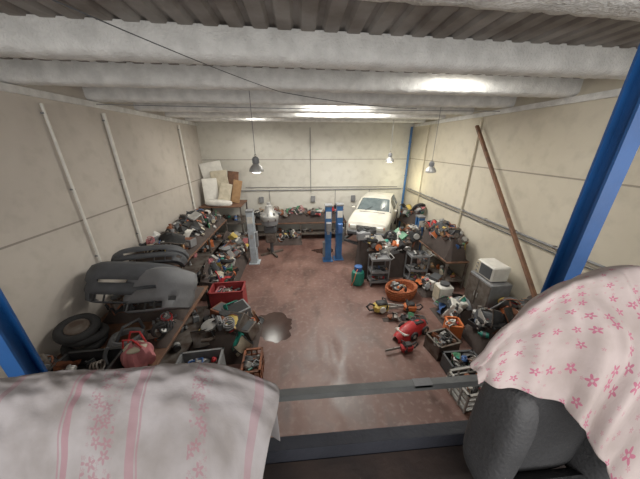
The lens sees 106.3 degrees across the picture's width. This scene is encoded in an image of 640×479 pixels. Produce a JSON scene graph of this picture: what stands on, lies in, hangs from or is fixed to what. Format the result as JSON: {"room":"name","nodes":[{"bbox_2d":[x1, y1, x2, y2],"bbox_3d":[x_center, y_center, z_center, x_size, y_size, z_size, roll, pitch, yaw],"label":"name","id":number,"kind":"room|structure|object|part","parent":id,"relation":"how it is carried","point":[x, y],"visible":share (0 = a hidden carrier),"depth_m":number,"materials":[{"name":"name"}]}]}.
{"room":"auto repair garage","nodes":[
{"label":"auto repair garage","id":0,"kind":"room"},
{"bbox_2d":[0,84,210,377],"bbox_3d":[-4.870,-0.345,4.945,0.150,5.800,13.700,-2,22,-4],"label":"wall","id":1,"kind":"structure","parent":0,"point":[47,251],"depth_m":4.63,"materials":[{"name":"paint"}]},
{"bbox_2d":[0,82,197,125],"bbox_3d":[-4.760,-2.482,4.108,0.070,0.110,13.400,-2,22,-4],"label":"trim","id":2,"kind":"structure","parent":1,"relation":"attached to","point":[5,87],"depth_m":4.67,"materials":[{"name":"white plastic"}]},
{"bbox_2d":[39,103,195,261],"bbox_3d":[-4.933,-1.789,6.964,0.080,3.100,5.078,-2,22,-4],"label":"downpipe","id":3,"kind":"object","parent":1,"relation":"attached to","point":[43,112],"visible":0.92,"depth_m":5.44,"materials":[{"name":"white plastic"}]},
{"bbox_2d":[195,121,414,235],"bbox_3d":[-0.504,-2.976,11.591,9.700,5.800,0.150,-2,22,-4],"label":"wall","id":4,"kind":"structure","parent":0,"point":[344,155],"depth_m":11.25,"materials":[{"name":"paint"}]},
{"bbox_2d":[241,140,400,203],"bbox_3d":[-0.592,-3.292,11.302,9.300,3.600,0.100,-2,22,-4],"label":"conduit","id":5,"kind":"object","parent":4,"relation":"attached to","point":[261,199],"depth_m":11.65,"materials":[{"name":"grey metal"}]},
{"bbox_2d":[0,0,639,78],"bbox_3d":[0.040,-2.966,4.332,9.700,0.065,13.400,-2,22,-4],"label":"ceiling","id":6,"kind":"structure","parent":0,"point":[330,16],"depth_m":2.33,"materials":[{"name":"grey metal"}]},
{"bbox_2d":[249,91,263,172],"bbox_3d":[-1.216,-1.924,4.366,0.279,1.377,0.279,-2,22,-4],"label":"lamp","id":7,"kind":"object","parent":6,"relation":"hanging from","point":[256,167],"visible":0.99,"depth_m":4.49,"materials":[{"name":"metal"}]},
{"bbox_2d":[52,0,499,111],"bbox_3d":[0.111,-2.307,3.632,9.501,0.075,4.811,-2,22,-4],"label":"cable","id":8,"kind":"object","parent":6,"relation":"hanging from","point":[52,0],"depth_m":5.16,"materials":[{"name":"black rubber"}]},
{"bbox_2d":[0,58,583,97],"bbox_3d":[0.062,-2.708,4.131,9.700,0.303,0.691,-2,22,-4],"label":"ceiling beam","id":9,"kind":"structure","parent":6,"relation":"attached to","point":[73,73],"depth_m":3.90,"materials":[{"name":"white concrete"}]},
{"bbox_2d":[82,87,516,107],"bbox_3d":[-0.061,-3.273,5.557,9.700,0.301,0.545,-2,22,-4],"label":"ceiling beam","id":10,"kind":"structure","parent":6,"relation":"attached to","point":[96,94],"depth_m":5.36,"materials":[{"name":"white concrete"}]},
{"bbox_2d":[133,102,474,114],"bbox_3d":[-0.185,-3.841,6.992,9.700,0.302,0.450,-2,22,-4],"label":"ceiling beam","id":11,"kind":"structure","parent":6,"relation":"attached to","point":[261,107],"depth_m":6.84,"materials":[{"name":"white concrete"}]},
{"bbox_2d":[164,112,445,119],"bbox_3d":[-0.309,-4.408,8.423,9.700,0.301,0.366,-2,22,-4],"label":"ceiling beam","id":12,"kind":"structure","parent":6,"relation":"attached to","point":[168,114],"depth_m":8.28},
{"bbox_2d":[185,117,425,122],"bbox_3d":[-0.430,-4.959,9.815,9.700,0.301,0.367,-2,22,-4],"label":"ceiling beam","id":13,"kind":"structure","parent":6,"relation":"attached to","point":[187,119],"depth_m":9.70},
{"bbox_2d":[0,13,636,79],"bbox_3d":[0.175,-2.190,2.825,9.700,0.304,0.753,-2,22,-4],"label":"ceiling beam","id":14,"kind":"structure","parent":6,"relation":"attached to","point":[30,35],"depth_m":2.64,"materials":[{"name":"white concrete"}]},
{"bbox_2d":[385,122,393,161],"bbox_3d":[2.681,-3.675,8.974,0.328,1.514,0.328,-2,22,-4],"label":"lamp","id":15,"kind":"object","parent":6,"relation":"hanging from","point":[389,159],"visible":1,"depth_m":9.10,"materials":[{"name":"metal"}]},
{"bbox_2d":[425,109,440,172],"bbox_3d":[2.974,-2.530,6.183,0.287,1.588,0.287,-2,22,-4],"label":"lamp","id":16,"kind":"object","parent":6,"relation":"hanging from","point":[430,169],"visible":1,"depth_m":6.34,"materials":[{"name":"metal"}]},
{"bbox_2d":[362,0,639,21],"bbox_3d":[0.299,-1.622,1.391,9.700,0.303,0.831,-2,22,-4],"label":"ceiling beam","id":17,"kind":"structure","parent":6,"relation":"attached to","point":[613,9],"depth_m":1.61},
{"bbox_2d":[188,234,471,437],"bbox_3d":[0.040,2.276,6.407,10.000,0.150,13.700,-2,22,-4],"label":"floor","id":18,"kind":"structure","parent":0,"point":[334,339],"depth_m":5.65,"materials":[{"name":"paint"}]},
{"bbox_2d":[0,288,47,376],"bbox_3d":[-1.660,1.165,1.526,0.230,5.510,0.220,-2,22,-4],"label":"steel column","id":19,"kind":"structure","parent":18,"relation":"on","point":[18,355],"depth_m":1.29,"materials":[{"name":"blue metal"}]},
{"bbox_2d":[57,286,210,365],"bbox_3d":[-3.744,2.218,5.059,1.840,0.950,2.950,-2,22,-4],"label":"workbench","id":20,"kind":"object","parent":18,"relation":"on","point":[181,341],"visible":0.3,"depth_m":5.09,"materials":[{"name":"brown wood"}]},
{"bbox_2d":[38,353,59,369],"bbox_3d":[-4.340,2.023,3.716,0.344,0.394,0.600,-2,22,-4],"label":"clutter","id":21,"kind":"object","parent":20,"relation":"on","point":[48,360],"visible":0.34,"depth_m":3.76,"materials":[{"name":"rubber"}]},
{"bbox_2d":[52,313,109,355],"bbox_3d":[-4.262,1.692,4.322,0.697,0.568,0.670,-2,22,-4],"label":"tyre","id":22,"kind":"object","parent":20,"relation":"on","point":[83,331],"visible":0.97,"depth_m":4.20,"materials":[{"name":"rubber"}]},
{"bbox_2d":[48,346,124,370],"bbox_3d":[-3.651,1.991,3.731,0.890,0.440,0.590,-3,22,-7],"label":"plastic crate","id":23,"kind":"object","parent":20,"relation":"on","point":[107,357],"visible":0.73,"depth_m":3.88,"materials":[{"name":"plastic"}]},
{"bbox_2d":[107,318,147,347],"bbox_3d":[-3.571,1.727,4.422,0.674,0.413,0.518,-2,22,-4],"label":"coiled hose","id":24,"kind":"object","parent":20,"relation":"on","point":[116,336],"visible":0.7,"depth_m":4.40,"materials":[{"name":"grey rubber"}]},
{"bbox_2d":[120,331,155,367],"bbox_3d":[-2.998,1.814,3.917,0.455,0.639,0.433,-20,29,-40],"label":"tote bag","id":25,"kind":"object","parent":20,"relation":"on","point":[140,353],"visible":0.95,"depth_m":3.82,"materials":[{"name":"fabric"}]},
{"bbox_2d":[102,282,204,323],"bbox_3d":[-3.763,1.141,5.474,1.652,0.740,1.321,-2,22,-4],"label":"clutter","id":26,"kind":"object","parent":20,"relation":"on","point":[116,315],"visible":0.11,"depth_m":5.01,"materials":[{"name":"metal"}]},
{"bbox_2d":[84,261,181,303],"bbox_3d":[-3.811,0.910,4.939,1.709,1.041,0.992,-2,22,-4],"label":"bumper cover","id":27,"kind":"object","parent":26,"relation":"on","point":[118,270],"visible":0.68,"depth_m":4.59,"materials":[{"name":"black plastic"}]},
{"bbox_2d":[111,244,188,266],"bbox_3d":[-3.828,0.423,5.379,1.522,0.580,0.582,-6,22,-15],"label":"bumper cover","id":28,"kind":"object","parent":26,"relation":"on","point":[172,251],"visible":0.75,"depth_m":5.24,"materials":[{"name":"black plastic"}]},
{"bbox_2d":[123,267,197,313],"bbox_3d":[-3.303,1.087,4.873,1.492,1.148,0.965,5,22,12],"label":"bumper cover","id":29,"kind":"object","parent":20,"relation":"on","point":[169,281],"visible":0.78,"depth_m":4.58,"materials":[{"name":"black plastic"}]},
{"bbox_2d":[144,311,182,348],"bbox_3d":[-3.022,1.643,4.597,0.474,0.453,0.700,-2,22,-4],"label":"clutter","id":30,"kind":"object","parent":20,"relation":"on","point":[162,332],"visible":1,"depth_m":4.45,"materials":[{"name":"metal"}]},
{"bbox_2d":[174,219,227,285],"bbox_3d":[-4.301,0.631,8.321,1.170,1.500,4.150,-2,22,-4],"label":"storage rack","id":31,"kind":"object","parent":18,"relation":"on","point":[196,261],"visible":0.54,"depth_m":8.18,"materials":[{"name":"brown wood"}]},
{"bbox_2d":[136,208,225,264],"bbox_3d":[-4.301,-0.435,7.920,1.302,0.770,4.136,-2,22,-4],"label":"heap","id":32,"kind":"object","parent":31,"relation":"on","point":[192,229],"visible":0.84,"depth_m":7.38,"materials":[{"name":"plastic"}]},
{"bbox_2d":[176,347,225,364],"bbox_3d":[-2.216,2.569,4.494,0.790,0.715,0.590,-3,22,-9],"label":"plastic tub","id":33,"kind":"object","parent":18,"relation":"on","point":[216,355],"visible":0.27,"depth_m":4.60,"materials":[{"name":"grey plastic"}]},
{"bbox_2d":[199,200,247,242],"bbox_3d":[-4.290,-0.723,11.130,1.750,1.950,1.350,-2,22,-4],"label":"storage rack","id":34,"kind":"object","parent":18,"relation":"on","point":[237,219],"visible":0.24,"depth_m":10.67,"materials":[{"name":"brown wood"}]},
{"bbox_2d":[205,199,231,205],"bbox_3d":[-4.324,-1.573,10.246,1.096,0.276,0.320,-4,22,-9],"label":"mattress","id":35,"kind":"object","parent":34,"relation":"on","point":[212,202],"visible":1,"depth_m":10.12,"materials":[{"name":"white fabric"}]},
{"bbox_2d":[199,160,241,202],"bbox_3d":[-4.331,-2.509,10.536,1.806,1.806,0.865,-2,22,-4],"label":"leaning boards","id":36,"kind":"object","parent":34,"relation":"on","point":[217,183],"visible":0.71,"depth_m":10.51,"materials":[{"name":"beige wood"}]},
{"bbox_2d":[200,231,249,300],"bbox_3d":[-3.285,0.553,8.836,0.949,1.262,3.907,-2,22,-4],"label":"heap","id":37,"kind":"object","parent":18,"relation":"on","point":[232,258],"visible":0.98,"depth_m":8.21,"materials":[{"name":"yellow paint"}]},
{"bbox_2d":[190,299,264,363],"bbox_3d":[-2.125,1.997,5.622,1.413,0.943,1.428,-2,22,-4],"label":"heap","id":38,"kind":"object","parent":18,"relation":"on","point":[233,326],"visible":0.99,"depth_m":5.26,"materials":[{"name":"metal"}]},
{"bbox_2d":[207,281,247,307],"bbox_3d":[-2.505,1.663,6.646,0.890,0.815,0.540,-3,22,-7],"label":"plastic crate","id":39,"kind":"object","parent":18,"relation":"on","point":[226,292],"visible":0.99,"depth_m":6.40,"materials":[{"name":"plastic"}]},
{"bbox_2d":[240,347,264,378],"bbox_3d":[-1.358,2.563,4.803,0.451,0.497,0.608,-2,22,-4],"label":"crate","id":40,"kind":"object","parent":18,"relation":"on","point":[256,367],"visible":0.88,"depth_m":4.75,"materials":[{"name":"wood"}]},
{"bbox_2d":[260,202,282,257],"bbox_3d":[-2.066,-0.439,10.006,0.767,2.250,0.767,4,22,11],"label":"machine","id":41,"kind":"object","parent":18,"relation":"on","point":[269,217],"visible":1,"depth_m":9.77,"materials":[{"name":"metal"}]},
{"bbox_2d":[260,312,291,342],"bbox_3d":[-1.233,2.260,6.235,1.009,0.001,1.170,-2,22,-4],"label":"puddle","id":42,"kind":"object","parent":18,"relation":"on","point":[276,326],"visible":0.85,"depth_m":6.20,"materials":[{"name":"liquid"}]},
{"bbox_2d":[273,229,301,245],"bbox_3d":[-1.608,-0.138,11.381,1.500,0.673,0.617,-2,22,-4],"label":"heap","id":43,"kind":"object","parent":18,"relation":"on","point":[289,238],"visible":1,"depth_m":11.26,"materials":[{"name":"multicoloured plastic"}]},
{"bbox_2d":[245,203,332,264],"bbox_3d":[-1.139,-0.175,9.257,3.320,2.310,0.550,-2,22,-4],"label":"lift","id":44,"kind":"object","parent":18,"relation":"on","point":[252,233],"visible":1,"depth_m":9.15,"materials":[{"name":"grey metal"}]},
{"bbox_2d":[255,220,346,239],"bbox_3d":[-0.962,-0.500,11.992,4.500,0.900,0.650,-2,22,-4],"label":"workbench","id":45,"kind":"object","parent":18,"relation":"on","point":[304,231],"visible":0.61,"depth_m":11.88,"materials":[{"name":"brown wood"}]},
{"bbox_2d":[254,204,344,223],"bbox_3d":[-0.970,-1.289,11.663,4.424,0.803,0.692,-2,22,-4],"label":"clutter","id":46,"kind":"object","parent":45,"relation":"on","point":[298,214],"visible":0.63,"depth_m":11.53,"materials":[{"name":"plastic"}]},
{"bbox_2d":[311,248,332,253],"bbox_3d":[0.107,0.499,10.681,0.991,0.001,0.682,-2,22,-4],"label":"puddle","id":47,"kind":"object","parent":18,"relation":"on","point":[321,249],"visible":0.61,"depth_m":10.70,"materials":[{"name":"brown liquid"}]},
{"bbox_2d":[351,264,363,285],"bbox_3d":[1.222,1.200,8.026,0.534,0.660,0.429,-10,24,-25],"label":"bottle","id":48,"kind":"object","parent":18,"relation":"on","point":[357,275],"visible":1,"depth_m":7.90,"materials":[{"name":"teal paint"}]},
{"bbox_2d":[333,203,425,260],"bbox_3d":[2.383,-0.353,9.707,3.680,2.310,1.330,-2,22,-4],"label":"lift","id":49,"kind":"object","parent":18,"relation":"on","point":[339,229],"visible":0.52,"depth_m":9.50,"materials":[{"name":"blue metal"}]},
{"bbox_2d":[347,192,397,237],"bbox_3d":[2.370,-1.119,10.332,1.840,1.495,3.792,8,23,20],"label":"car","id":50,"kind":"object","parent":49,"relation":"on","point":[378,211],"visible":0.8,"depth_m":9.48,"materials":[{"name":"beige paint"}]},
{"bbox_2d":[367,253,393,286],"bbox_3d":[2.004,0.971,7.981,0.739,1.118,0.460,-2,22,-4],"label":"trolley","id":51,"kind":"object","parent":18,"relation":"on","point":[380,270],"visible":0.99,"depth_m":7.92,"materials":[{"name":"grey metal"}]},
{"bbox_2d":[366,297,403,312],"bbox_3d":[1.856,1.812,6.738,1.184,0.404,0.385,-2,22,-4],"label":"chainsaw","id":52,"kind":"object","parent":18,"relation":"on","point":[382,306],"visible":0.96,"depth_m":6.64,"materials":[{"name":"yellow paint"}]},
{"bbox_2d":[354,223,421,278],"bbox_3d":[2.368,0.398,8.422,2.270,1.855,0.849,-2,22,-6],"label":"heap","id":53,"kind":"object","parent":18,"relation":"on","point":[397,242],"visible":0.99,"depth_m":8.19,"materials":[{"name":"metal"}]},
{"bbox_2d":[385,279,417,301],"bbox_3d":[2.501,1.549,7.412,1.031,0.463,0.807,-2,22,-4],"label":"wicker basket","id":54,"kind":"object","parent":18,"relation":"on","point":[399,290],"visible":1,"depth_m":7.27,"materials":[{"name":"wicker"}]},
{"bbox_2d":[385,340,418,352],"bbox_3d":[1.871,2.413,5.422,0.804,0.275,0.263,-2,22,-4],"label":"chainsaw","id":55,"kind":"object","parent":18,"relation":"on","point":[405,347],"visible":1,"depth_m":5.40,"materials":[{"name":"red paint"}]},
{"bbox_2d":[382,312,426,321],"bbox_3d":[2.286,2.059,6.471,1.200,0.202,0.242,-2,22,-4],"label":"chainsaw","id":56,"kind":"object","parent":18,"relation":"on","point":[404,317],"depth_m":6.46,"materials":[{"name":"metal"}]},
{"bbox_2d":[398,127,412,227],"bbox_3d":[4.167,-2.714,11.813,0.210,5.150,0.180,-2,22,-4],"label":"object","id":57,"kind":"object","parent":18,"relation":"on","point":[411,129],"visible":0.73,"depth_m":11.54,"materials":[{"name":"blue metal"}]},
{"bbox_2d":[388,299,422,311],"bbox_3d":[2.427,1.841,6.781,0.927,0.330,0.339,-2,22,-4],"label":"chainsaw","id":58,"kind":"object","parent":18,"relation":"on","point":[410,306],"visible":0.84,"depth_m":6.69,"materials":[{"name":"orange paint"}]},
{"bbox_2d":[396,218,423,230],"bbox_3d":[4.137,-0.282,11.306,0.450,1.000,1.900,-2,22,-4],"label":"workbench","id":59,"kind":"object","parent":18,"relation":"on","point":[398,220],"visible":0.02,"depth_m":11.98,"materials":[{"name":"brown wood"}]},
{"bbox_2d":[398,203,426,224],"bbox_3d":[4.093,-1.252,10.853,0.588,1.129,1.922,-2,22,-4],"label":"clutter","id":60,"kind":"object","parent":59,"relation":"on","point":[408,214],"visible":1,"depth_m":10.70,"materials":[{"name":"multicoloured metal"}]},
{"bbox_2d":[393,314,428,343],"bbox_3d":[2.249,2.171,5.931,1.050,0.395,0.460,-12,25,-28],"label":"lawn mower","id":61,"kind":"object","parent":18,"relation":"on","point":[412,329],"visible":0.96,"depth_m":5.81,"materials":[{"name":"paint"}]},
{"bbox_2d":[403,250,433,280],"bbox_3d":[3.298,0.890,8.083,0.739,1.194,0.460,-2,22,-4],"label":"trolley","id":62,"kind":"object","parent":18,"relation":"on","point":[412,267],"visible":0.95,"depth_m":8.01,"materials":[{"name":"grey metal"}]},
{"bbox_2d":[415,272,442,297],"bbox_3d":[3.474,1.357,7.659,0.853,0.633,0.743,-2,22,-4],"label":"heap","id":63,"kind":"object","parent":18,"relation":"on","point":[426,284],"visible":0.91,"depth_m":7.44,"materials":[{"name":"metal"}]},
{"bbox_2d":[423,327,462,360],"bbox_3d":[2.748,2.318,5.416,0.602,0.501,0.490,-6,22,-15],"label":"crate","id":64,"kind":"object","parent":18,"relation":"on","point":[436,341],"visible":0.99,"depth_m":5.32,"materials":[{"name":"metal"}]},
{"bbox_2d":[432,280,453,300],"bbox_3d":[3.620,1.567,7.084,0.420,0.670,0.360,-2,22,-4],"label":"jerrycan","id":65,"kind":"object","parent":18,"relation":"on","point":[442,288],"visible":0.81,"depth_m":6.92,"materials":[{"name":"plastic"}]},
{"bbox_2d":[418,240,469,288],"bbox_3d":[4.224,0.805,8.561,0.750,1.000,2.000,-2,22,-4],"label":"workbench","id":66,"kind":"object","parent":18,"relation":"on","point":[435,265],"visible":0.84,"depth_m":8.04,"materials":[{"name":"brown wood"}]},
{"bbox_2d":[420,218,468,261],"bbox_3d":[4.214,-0.183,8.202,0.810,1.094,1.974,-2,22,-4],"label":"clutter","id":67,"kind":"object","parent":66,"relation":"on","point":[446,240],"visible":1,"depth_m":7.67,"materials":[{"name":"metal"}]},
{"bbox_2d":[429,293,475,325],"bbox_3d":[3.608,1.788,6.511,0.914,0.677,0.933,-2,22,-4],"label":"heap","id":68,"kind":"object","parent":18,"relation":"on","point":[458,305],"visible":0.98,"depth_m":6.30,"materials":[{"name":"blue paint"}]},
{"bbox_2d":[443,316,464,339],"bbox_3d":[3.227,2.146,5.883,0.397,0.479,0.390,3,22,6],"label":"bin","id":69,"kind":"object","parent":18,"relation":"on","point":[454,324],"visible":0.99,"depth_m":5.76,"materials":[{"name":"paint"}]},
{"bbox_2d":[440,349,477,375],"bbox_3d":[2.929,2.545,4.957,0.717,0.418,0.471,-2,22,-4],"label":"crate","id":70,"kind":"object","parent":18,"relation":"on","point":[456,358],"visible":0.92,"depth_m":4.92,"materials":[{"name":"plastic"}]},
{"bbox_2d":[447,366,481,413],"bbox_3d":[2.809,2.718,4.427,0.690,0.487,0.540,-4,22,-10],"label":"wire crate","id":71,"kind":"object","parent":18,"relation":"on","point":[465,397],"visible":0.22,"depth_m":4.35,"materials":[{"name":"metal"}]},
{"bbox_2d":[464,270,512,309],"bbox_3d":[4.412,1.537,6.439,0.585,1.200,0.800,-2,22,-4],"label":"cabinet","id":72,"kind":"object","parent":18,"relation":"on","point":[479,291],"visible":0.61,"depth_m":6.08,"materials":[{"name":"metal"}]},
{"bbox_2d":[475,258,510,281],"bbox_3d":[4.394,0.774,6.136,0.490,0.400,0.580,-2,22,-4],"label":"microwave oven","id":73,"kind":"object","parent":72,"relation":"on","point":[491,269],"visible":1,"depth_m":5.93,"materials":[{"name":"white plastic"}]},
{"bbox_2d":[462,294,538,354],"bbox_3d":[4.180,1.797,5.518,1.350,1.391,1.047,-2,22,-4],"label":"heap","id":74,"kind":"object","parent":18,"relation":"on","point":[484,323],"visible":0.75,"depth_m":5.40,"materials":[{"name":"black metal"}]},
{"bbox_2d":[475,125,536,297],"bbox_3d":[4.649,-0.677,5.988,0.095,4.183,3.690,-1,22,-4],"label":"pole","id":75,"kind":"object","parent":74,"relation":"on","point":[529,280],"visible":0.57,"depth_m":5.92,"materials":[{"name":"brown wood"}]},
{"bbox_2d":[540,44,639,292],"bbox_3d":[1.435,1.073,1.758,0.230,5.510,0.220,-2,22,-4],"label":"steel column","id":76,"kind":"structure","parent":18,"relation":"on","point":[619,144],"depth_m":1.21,"materials":[{"name":"blue metal"}]},
{"bbox_2d":[279,374,484,401],"bbox_3d":[-0.104,0.968,1.508,2.950,0.055,0.052,-2,22,-4],"label":"guard rail","id":77,"kind":"object","parent":76,"relation":"attached to","point":[416,384],"visible":0.37,"depth_m":1.52,"materials":[{"name":"metal"}]},
{"bbox_2d":[263,445,565,478],"bbox_3d":[0.481,1.680,0.267,9.680,0.120,2.365,-2,22,-4],"label":"floor","id":78,"kind":"structure","parent":0,"point":[442,462],"depth_m":1.28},
{"bbox_2d":[0,362,279,478],"bbox_3d":[-0.716,1.010,0.597,1.205,0.883,1.030,-2,22,-4],"label":"sofa","id":79,"kind":"object","parent":78,"relation":"on","point":[194,420],"visible":1,"depth_m":0.77,"materials":[{"name":"fabric"}]},
{"bbox_2d":[265,420,467,464],"bbox_3d":[0.368,1.177,1.374,9.570,0.202,0.065,-2,22,-4],"label":"metal beam","id":80,"kind":"structure","parent":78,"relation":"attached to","point":[317,446],"depth_m":1.32,"materials":[{"name":"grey metal"}]},
{"bbox_2d":[463,265,639,478],"bbox_3d":[0.975,0.756,0.766,0.792,1.230,0.808,-2,22,-4],"label":"seat","id":81,"kind":"object","parent":78,"relation":"on","point":[561,386],"visible":1,"depth_m":0.81,"materials":[{"name":"pink fabric"}]},
{"bbox_3d":[0.988,0.847,0.769,0.635,1.060,0.745,-2,22,-4],"label":"seat","id":82,"kind":"part","parent":81,"relation":"part of","materials":[{"name":"fabric"}]},
{"bbox_2d":[401,78,639,302],"bbox_3d":[4.949,-0.635,5.680,0.150,5.800,13.700,-2,22,-4],"label":"wall","id":83,"kind":"structure","parent":0,"point":[542,158],"depth_m":5.68,"materials":[{"name":"paint"}]},
{"bbox_2d":[406,118,605,269],"bbox_3d":[4.814,-1.031,5.727,0.058,3.700,12.600,-2,22,-4],"label":"conduit","id":84,"kind":"object","parent":83,"relation":"attached to","point":[481,119],"visible":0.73,"depth_m":7.21,"materials":[{"name":"beige plastic"}]},
{"bbox_2d":[413,88,621,126],"bbox_3d":[4.839,-2.766,4.827,0.070,0.110,13.400,-2,22,-4],"label":"trim","id":85,"kind":"structure","parent":83,"relation":"attached to","point":[615,92],"depth_m":5.17,"materials":[{"name":"white plastic"}]}
]}

